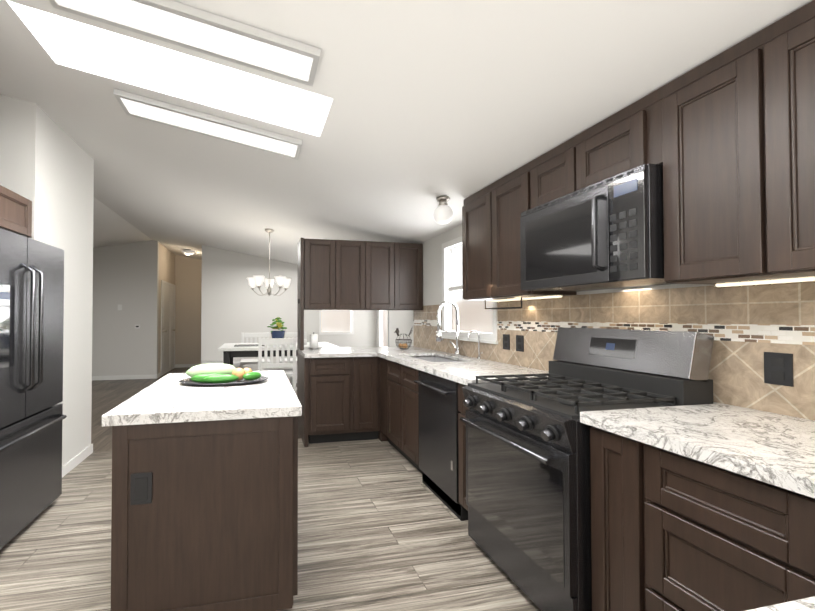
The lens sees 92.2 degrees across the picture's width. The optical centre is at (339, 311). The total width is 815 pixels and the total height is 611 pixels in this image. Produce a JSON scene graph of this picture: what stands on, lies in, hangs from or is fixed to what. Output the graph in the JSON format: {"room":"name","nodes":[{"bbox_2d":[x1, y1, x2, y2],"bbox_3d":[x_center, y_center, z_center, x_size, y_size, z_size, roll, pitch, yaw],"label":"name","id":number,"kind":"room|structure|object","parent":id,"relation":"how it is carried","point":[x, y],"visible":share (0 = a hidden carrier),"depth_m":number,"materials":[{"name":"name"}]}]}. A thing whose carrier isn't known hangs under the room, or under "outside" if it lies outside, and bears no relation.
{"room":"kitchen and dining room","nodes":[
{"label":"kitchen and dining room","id":0,"kind":"room"},
{"bbox_2d":[0,94,93,465],"bbox_3d":[-2.122,-0.295,0.747,0.750,3.200,5.900,0,-1,-12],"label":"wall","id":1,"kind":"structure","parent":0,"point":[46,165],"depth_m":3.19,"materials":[{"name":"white paint"}]},
{"bbox_2d":[0,185,31,237],"bbox_3d":[-2.376,-0.658,2.196,0.625,0.270,0.960,0,-1,-12],"label":"upper cabinet","id":2,"kind":"object","parent":1,"relation":"attached to","point":[16,213],"visible":0.98,"depth_m":2.55,"materials":[{"name":"brown wood"}]},
{"bbox_2d":[62,443,92,476],"bbox_3d":[-2.262,1.300,3.205,0.012,0.085,1.010,0,-1,-12],"label":"baseboard","id":3,"kind":"structure","parent":1,"relation":"attached to","point":[73,462],"depth_m":3.36,"materials":[{"name":"white wood"}]},
{"bbox_2d":[92,240,158,375],"bbox_3d":[-5.838,-0.188,7.836,4.000,3.200,0.120,0,-1,-12],"label":"wall","id":4,"kind":"structure","parent":0,"point":[126,276],"depth_m":8.07,"materials":[{"name":"white paint"}]},
{"bbox_2d":[92,374,157,380],"bbox_3d":[-5.770,1.369,7.760,3.912,0.085,0.012,0,-1,-12],"label":"baseboard","id":5,"kind":"structure","parent":4,"relation":"attached to","point":[122,377],"depth_m":8.03,"materials":[{"name":"white"}]},
{"bbox_2d":[158,243,174,372],"bbox_3d":[-4.129,-0.168,9.121,0.120,3.200,1.680,0,-1,-12],"label":"wall","id":6,"kind":"structure","parent":0,"point":[166,265],"depth_m":8.73,"materials":[{"name":"beige paint"}]},
{"bbox_2d":[158,365,173,377],"bbox_3d":[-4.052,1.389,9.054,0.012,0.085,1.798,0,-1,-12],"label":"baseboard","id":7,"kind":"structure","parent":6,"relation":"attached to","point":[172,367],"depth_m":8.91,"materials":[{"name":"white"}]},
{"bbox_2d":[161,280,175,375],"bbox_3d":[-4.043,0.374,9.233,0.098,2.120,1.440,0,-1,-12],"label":"door frame","id":8,"kind":"structure","parent":6,"relation":"attached to","point":[168,292],"depth_m":9.10,"materials":[{"name":"white wood"}]},
{"bbox_2d":[175,255,201,363],"bbox_3d":[-3.769,-0.153,10.118,1.240,3.200,0.120,0,-1,-12],"label":"wall","id":9,"kind":"structure","parent":0,"point":[188,279],"depth_m":10.02,"materials":[{"name":"beige paint"}]},
{"bbox_2d":[175,364,199,367],"bbox_3d":[-3.760,1.403,10.029,0.930,0.085,0.012,0,-1,-12],"label":"baseboard","id":10,"kind":"structure","parent":9,"relation":"attached to","point":[176,365],"depth_m":9.97,"materials":[{"name":"white"}]},
{"bbox_2d":[0,367,541,610],"bbox_3d":[-2.567,1.386,4.103,8.850,0.060,12.700,0,-1,-12],"label":"floor","id":11,"kind":"structure","parent":0,"point":[382,526],"depth_m":2.21,"materials":[{"name":"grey wood"}]},
{"bbox_2d":[0,228,66,548],"bbox_3d":[-2.233,0.439,2.210,0.898,1.775,0.900,0,-1,-12],"label":"fridge","id":12,"kind":"object","parent":11,"relation":"on","point":[32,416],"visible":1,"depth_m":2.30,"materials":[{"name":"black metal"}]},
{"bbox_2d":[102,370,301,610],"bbox_3d":[-0.632,0.859,2.039,0.740,0.930,1.110,0,-1,-12],"label":"kitchen island","id":13,"kind":"object","parent":11,"relation":"on","point":[204,514],"visible":1,"depth_m":1.52,"materials":[{"name":"brown wood"}]},
{"bbox_2d":[179,363,267,385],"bbox_3d":[-0.640,0.345,2.157,0.480,0.101,0.298,0,-1,-12],"label":"tray","id":14,"kind":"object","parent":13,"relation":"on","point":[215,374],"visible":1,"depth_m":2.12,"materials":[{"name":"grey"}]},
{"bbox_2d":[200,361,239,367],"bbox_3d":[-2.251,1.191,7.415,0.750,0.430,0.400,0,-1,-12],"label":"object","id":15,"kind":"object","parent":11,"relation":"on","point":[236,364],"visible":0.17,"depth_m":7.38,"materials":[{"name":"white"}]},
{"bbox_2d":[240,332,269,368],"bbox_3d":[-1.306,0.859,5.986,0.440,1.050,0.420,0,-1,-12],"label":"dining chair","id":16,"kind":"object","parent":11,"relation":"on","point":[243,361],"visible":0.38,"depth_m":6.12,"materials":[{"name":"white wood"}]},
{"bbox_2d":[258,338,295,393],"bbox_3d":[-0.774,0.840,4.739,0.440,1.050,0.420,0,-1,-12],"label":"dining chair","id":17,"kind":"object","parent":11,"relation":"on","point":[282,342],"visible":0.62,"depth_m":4.55,"materials":[{"name":"white wood"}]},
{"bbox_2d":[218,340,337,364],"bbox_3d":[-0.842,0.881,5.297,1.500,0.985,0.940,0,-1,-12],"label":"dining table","id":18,"kind":"object","parent":11,"relation":"on","point":[230,351],"visible":0.46,"depth_m":4.86,"materials":[{"name":"white wood"}]},
{"bbox_2d":[267,317,286,337],"bbox_3d":[-0.865,0.268,5.364,0.275,0.381,0.297,0,-1,-12],"label":"plant pot","id":19,"kind":"object","parent":18,"relation":"on","point":[280,333],"visible":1,"depth_m":5.32,"materials":[{"name":"blue"}]},
{"bbox_2d":[279,332,306,389],"bbox_3d":[-0.719,0.861,6.111,0.440,1.050,0.420,0,-1,-12],"label":"dining chair","id":20,"kind":"object","parent":11,"relation":"on","point":[292,335],"visible":0.25,"depth_m":6.28,"materials":[{"name":"white wood"}]},
{"bbox_2d":[297,352,352,446],"bbox_3d":[-0.187,0.914,4.253,0.485,0.888,0.705,0,-1,-12],"label":"base cabinet","id":21,"kind":"object","parent":11,"relation":"on","point":[338,398],"depth_m":3.93,"materials":[{"name":"brown wood"}]},
{"bbox_2d":[297,347,376,357],"bbox_3d":[-0.066,0.448,4.255,0.720,0.040,0.765,0,-1,-12],"label":"countertop","id":22,"kind":"structure","parent":21,"relation":"on","point":[338,351],"depth_m":3.99,"materials":[{"name":"stone"}]},
{"bbox_2d":[308,332,318,348],"bbox_3d":[-0.297,0.335,4.429,0.120,0.190,0.120,0,-1,-12],"label":"paper towel","id":23,"kind":"object","parent":22,"relation":"on","point":[313,341],"visible":1,"depth_m":4.39,"materials":[{"name":"white paper"}]},
{"bbox_2d":[353,356,379,440],"bbox_3d":[0.206,0.915,4.323,0.314,0.888,0.679,0,-1,-12],"label":"base cabinet","id":24,"kind":"object","parent":11,"relation":"on","point":[366,370],"depth_m":4.01,"materials":[{"name":"brown wood"}]},
{"bbox_2d":[378,357,418,441],"bbox_3d":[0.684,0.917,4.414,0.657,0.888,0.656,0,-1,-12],"label":"base cabinet","id":25,"kind":"object","parent":11,"relation":"on","point":[388,368],"depth_m":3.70,"materials":[{"name":"brown wood"}]},
{"bbox_2d":[361,300,548,384],"bbox_3d":[0.843,0.272,3.548,0.702,0.762,2.532,0,-1,-12],"label":"countertop","id":26,"kind":"structure","parent":25,"relation":"on","point":[456,367],"depth_m":3.11,"materials":[{"name":"stone"}]},
{"bbox_2d":[394,328,412,349],"bbox_3d":[0.723,0.300,4.382,0.231,0.256,0.185,0,-1,-12],"label":"basket","id":27,"kind":"object","parent":26,"relation":"on","point":[404,346],"visible":1,"depth_m":4.36,"materials":[{"name":"grey metal"}]},
{"bbox_2d":[382,377,418,449],"bbox_3d":[0.832,1.014,3.671,0.677,0.670,0.516,0,-1,-12],"label":"base cabinet","id":28,"kind":"object","parent":11,"relation":"on","point":[389,385],"depth_m":3.69,"materials":[{"name":"brown wood"}]},
{"bbox_2d":[398,385,421,472],"bbox_3d":[0.907,1.009,3.321,0.677,0.670,0.452,0,-1,-12],"label":"base cabinet","id":29,"kind":"object","parent":11,"relation":"on","point":[408,395],"depth_m":3.26,"materials":[{"name":"brown wood"}]},
{"bbox_2d":[414,370,467,520],"bbox_3d":[0.963,0.893,2.798,0.692,0.886,0.588,0,-1,-12],"label":"dishwasher","id":30,"kind":"object","parent":11,"relation":"on","point":[438,437],"visible":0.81,"depth_m":2.67,"materials":[{"name":"black metal"}]},
{"bbox_2d":[458,383,467,510],"bbox_3d":[1.101,0.886,2.412,0.677,0.888,0.218,0,-1,-12],"label":"base cabinet","id":31,"kind":"object","parent":11,"relation":"on","point":[461,407],"depth_m":2.39,"materials":[{"name":"brown wood"}]},
{"bbox_2d":[460,327,713,610],"bbox_3d":[1.124,0.706,1.915,0.788,1.233,0.756,0,-1,-12],"label":"range","id":32,"kind":"object","parent":11,"relation":"on","point":[528,479],"visible":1,"depth_m":1.72,"materials":[{"name":"black metal"}]},
{"bbox_2d":[590,426,613,610],"bbox_3d":[1.306,0.871,1.450,0.677,0.888,0.214,0,-1,-12],"label":"base cabinet","id":33,"kind":"object","parent":11,"relation":"on","point":[601,441],"depth_m":1.42,"materials":[{"name":"brown wood"}]},
{"bbox_2d":[614,433,793,610],"bbox_3d":[1.373,0.867,1.138,0.677,0.888,0.560,0,-1,-12],"label":"base cabinet","id":34,"kind":"object","parent":11,"relation":"on","point":[671,531],"depth_m":1.13,"materials":[{"name":"brown wood"}]},
{"bbox_2d":[786,492,814,600],"bbox_3d":[1.444,0.859,0.636,0.747,0.888,0.585,0,-1,-12],"label":"base cabinet","id":35,"kind":"object","parent":11,"relation":"on","point":[800,509],"depth_m":0.90,"materials":[{"name":"brown wood"}]},
{"bbox_2d":[580,403,814,497],"bbox_3d":[1.430,0.394,0.725,0.732,0.040,1.697,0,-1,-12],"label":"countertop","id":36,"kind":"structure","parent":35,"relation":"on","point":[775,449],"depth_m":1.20,"materials":[{"name":"stone"}]},
{"bbox_2d":[201,245,375,375],"bbox_3d":[-0.918,-0.184,8.068,3.720,3.200,0.120,0,-1,-12],"label":"wall","id":37,"kind":"structure","parent":0,"point":[234,306],"depth_m":7.81,"materials":[{"name":"white paint"}]},
{"bbox_2d":[319,310,353,334],"bbox_3d":[-0.069,-0.071,8.230,0.750,1.120,0.115,0,-1,-12],"label":"window","id":38,"kind":"structure","parent":37,"relation":"in","point":[334,322],"depth_m":8.24,"materials":[{"name":"white glass"}]},
{"bbox_2d":[301,238,340,309],"bbox_3d":[-0.226,-0.414,4.473,0.417,0.790,0.335,0,-1,-12],"label":"upper cabinet","id":39,"kind":"object","parent":0,"relation":"attached to","point":[320,258],"depth_m":4.32,"materials":[{"name":"brown wood"}]},
{"bbox_2d":[341,240,372,309],"bbox_3d":[0.091,-0.413,4.541,0.470,0.790,0.335,0,-1,-12],"label":"upper cabinet","id":40,"kind":"object","parent":0,"relation":"attached to","point":[356,256],"depth_m":4.40,"materials":[{"name":"brown wood"}]},
{"bbox_2d":[373,241,400,309],"bbox_3d":[0.433,-0.412,4.614,0.470,0.790,0.335,0,-1,-12],"label":"upper cabinet","id":41,"kind":"object","parent":0,"relation":"attached to","point":[386,255],"depth_m":4.48,"materials":[{"name":"brown wood"}]},
{"bbox_2d":[376,310,409,346],"bbox_3d":[1.202,-0.204,6.757,0.120,3.200,3.330,0,-1,-12],"label":"wall","id":42,"kind":"structure","parent":0,"point":[400,319],"depth_m":7.15,"materials":[{"name":"white paint"}]},
{"bbox_2d":[378,310,388,346],"bbox_3d":[0.942,0.278,7.885,0.115,1.870,0.600,0,-1,-12],"label":"window","id":43,"kind":"structure","parent":42,"relation":"in","point":[383,315],"depth_m":8.10,"materials":[{"name":"white glass"}]},
{"bbox_2d":[0,0,812,264],"bbox_3d":[-2.567,-1.288,4.144,8.850,1.212,12.700,0,-1,-12],"label":"ceiling","id":44,"kind":"structure","parent":0,"point":[399,117],"depth_m":2.25,"materials":[{"name":"white paint"}]},
{"bbox_2d":[49,0,320,86],"bbox_3d":[-0.671,-1.253,1.710,1.156,0.241,0.230,0,-1,-12],"label":"panel light","id":45,"kind":"object","parent":44,"relation":"attached to","point":[194,29],"visible":1,"depth_m":1.71,"materials":[{"name":"white plastic"}]},
{"bbox_2d":[182,250,194,254],"bbox_3d":[-3.426,-1.333,8.767,0.300,0.100,0.295,0,-1,-12],"label":"hall ceiling light","id":46,"kind":"object","parent":44,"relation":"attached to","point":[188,252],"visible":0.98,"depth_m":8.68,"materials":[{"name":"white glass"}]},
{"bbox_2d":[113,88,302,159],"bbox_3d":[-0.839,-1.236,2.594,1.156,0.241,0.250,0,-1,-12],"label":"panel light","id":47,"kind":"object","parent":44,"relation":"attached to","point":[164,113],"visible":1,"depth_m":2.56,"materials":[{"name":"white plastic"}]},
{"bbox_2d":[247,229,290,295],"bbox_3d":[-0.973,-0.673,5.366,0.600,0.915,0.576,0,-1,-12],"label":"chandelier","id":48,"kind":"object","parent":44,"relation":"hanging from","point":[281,281],"visible":1,"depth_m":5.32,"materials":[{"name":"white glass"}]},
{"bbox_2d":[434,196,452,223],"bbox_3d":[0.847,-0.820,3.157,0.156,0.213,0.156,0,-1,-12],"label":"globe ceiling light","id":49,"kind":"object","parent":44,"relation":"attached to","point":[443,212],"visible":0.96,"depth_m":3.11,"materials":[{"name":"white glass"}]},
{"bbox_2d":[410,310,412,345],"bbox_3d":[1.269,-0.231,5.007,0.720,3.200,0.120,0,-1,-12],"label":"wall","id":50,"kind":"structure","parent":0,"point":[411,322],"depth_m":4.92,"materials":[{"name":"white paint"}]},
{"bbox_2d":[401,243,422,309],"bbox_3d":[0.752,-0.411,4.682,0.422,0.790,0.335,0,-1,-12],"label":"upper cabinet","id":51,"kind":"object","parent":50,"relation":"attached to","point":[411,253],"depth_m":4.54,"materials":[{"name":"brown wood"}]},
{"bbox_2d":[413,224,808,419],"bbox_3d":[1.650,-0.280,1.781,0.120,3.200,6.350,0,-1,-12],"label":"wall","id":52,"kind":"structure","parent":0,"point":[432,270],"depth_m":4.22,"materials":[{"name":"white paint"}]},
{"bbox_2d":[441,236,497,343],"bbox_3d":[1.229,-0.224,3.634,0.130,0.995,0.970,0,-1,-12],"label":"window","id":53,"kind":"structure","parent":52,"relation":"in","point":[477,316],"depth_m":3.87,"materials":[{"name":"white glass"}]},
{"bbox_2d":[462,189,505,303],"bbox_3d":[1.182,-0.496,2.894,0.326,0.807,0.465,0,-1,-12],"label":"upper cabinet","id":54,"kind":"object","parent":52,"relation":"attached to","point":[472,208],"depth_m":2.95,"materials":[{"name":"brown wood"}]},
{"bbox_2d":[482,164,576,299],"bbox_3d":[1.251,-0.501,2.570,0.326,0.807,0.457,0,-1,-12],"label":"upper cabinet","id":55,"kind":"object","parent":52,"relation":"attached to","point":[503,200],"depth_m":2.57,"materials":[{"name":"brown wood"}]},
{"bbox_2d":[526,144,561,210],"bbox_3d":[1.341,-0.755,2.154,0.326,0.312,0.403,0,-1,-12],"label":"upper cabinet","id":56,"kind":"object","parent":52,"relation":"attached to","point":[543,173],"depth_m":2.21,"materials":[{"name":"brown wood"}]},
{"bbox_2d":[562,91,653,195],"bbox_3d":[1.407,-0.759,1.843,0.326,0.312,0.493,0,-1,-12],"label":"upper cabinet","id":57,"kind":"object","parent":52,"relation":"attached to","point":[623,141],"depth_m":1.79,"materials":[{"name":"brown wood"}]},
{"bbox_2d":[520,163,668,291],"bbox_3d":[1.317,-0.360,1.957,0.453,0.465,0.756,0,-1,-12],"label":"microwave","id":58,"kind":"object","parent":57,"relation":"attached to","point":[607,233],"visible":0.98,"depth_m":1.75,"materials":[{"name":"black metal"}]},
{"bbox_2d":[413,281,814,420],"bbox_3d":[1.450,0.150,2.412,0.006,0.500,4.980,0,-1,-12],"label":"backsplash","id":59,"kind":"structure","parent":52,"relation":"attached to","point":[746,326],"depth_m":1.66,"materials":[{"name":"tile"}]},
{"bbox_2d":[503,334,509,349],"bbox_3d":[1.309,0.239,3.035,0.008,0.120,0.080,0,-1,-12],"label":"outlet","id":60,"kind":"object","parent":59,"relation":"attached to","point":[506,337],"depth_m":3.03,"materials":[{"name":"black plastic"}]},
{"bbox_2d":[516,335,523,351],"bbox_3d":[1.342,0.237,2.879,0.008,0.120,0.080,0,-1,-12],"label":"outlet","id":61,"kind":"object","parent":59,"relation":"attached to","point":[519,338],"depth_m":2.87,"materials":[{"name":"black plastic"}]},
{"bbox_2d":[764,352,793,386],"bbox_3d":[1.647,0.215,1.451,0.008,0.120,0.080,0,-1,-12],"label":"outlet","id":62,"kind":"object","parent":59,"relation":"attached to","point":[778,368],"depth_m":1.45,"materials":[{"name":"black plastic"}]},
{"bbox_2d":[654,50,757,286],"bbox_3d":[1.499,-0.518,1.409,0.326,0.807,0.387,0,-1,-12],"label":"upper cabinet","id":63,"kind":"object","parent":52,"relation":"attached to","point":[726,139],"depth_m":1.45,"materials":[{"name":"brown wood"}]},
{"bbox_2d":[726,0,814,283],"bbox_3d":[1.604,-0.526,0.919,0.326,0.807,0.875,0,-1,-12],"label":"upper cabinet","id":64,"kind":"object","parent":52,"relation":"attached to","point":[770,73],"depth_m":1.22,"materials":[{"name":"brown wood"}]},
{"bbox_2d":[746,596,814,610],"bbox_3d":[0.784,0.385,0.129,0.780,0.040,0.800,0,-1,-12],"label":"countertop","id":65,"kind":"structure","parent":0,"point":[806,604],"depth_m":0.49,"materials":[{"name":"stone"}]}
]}

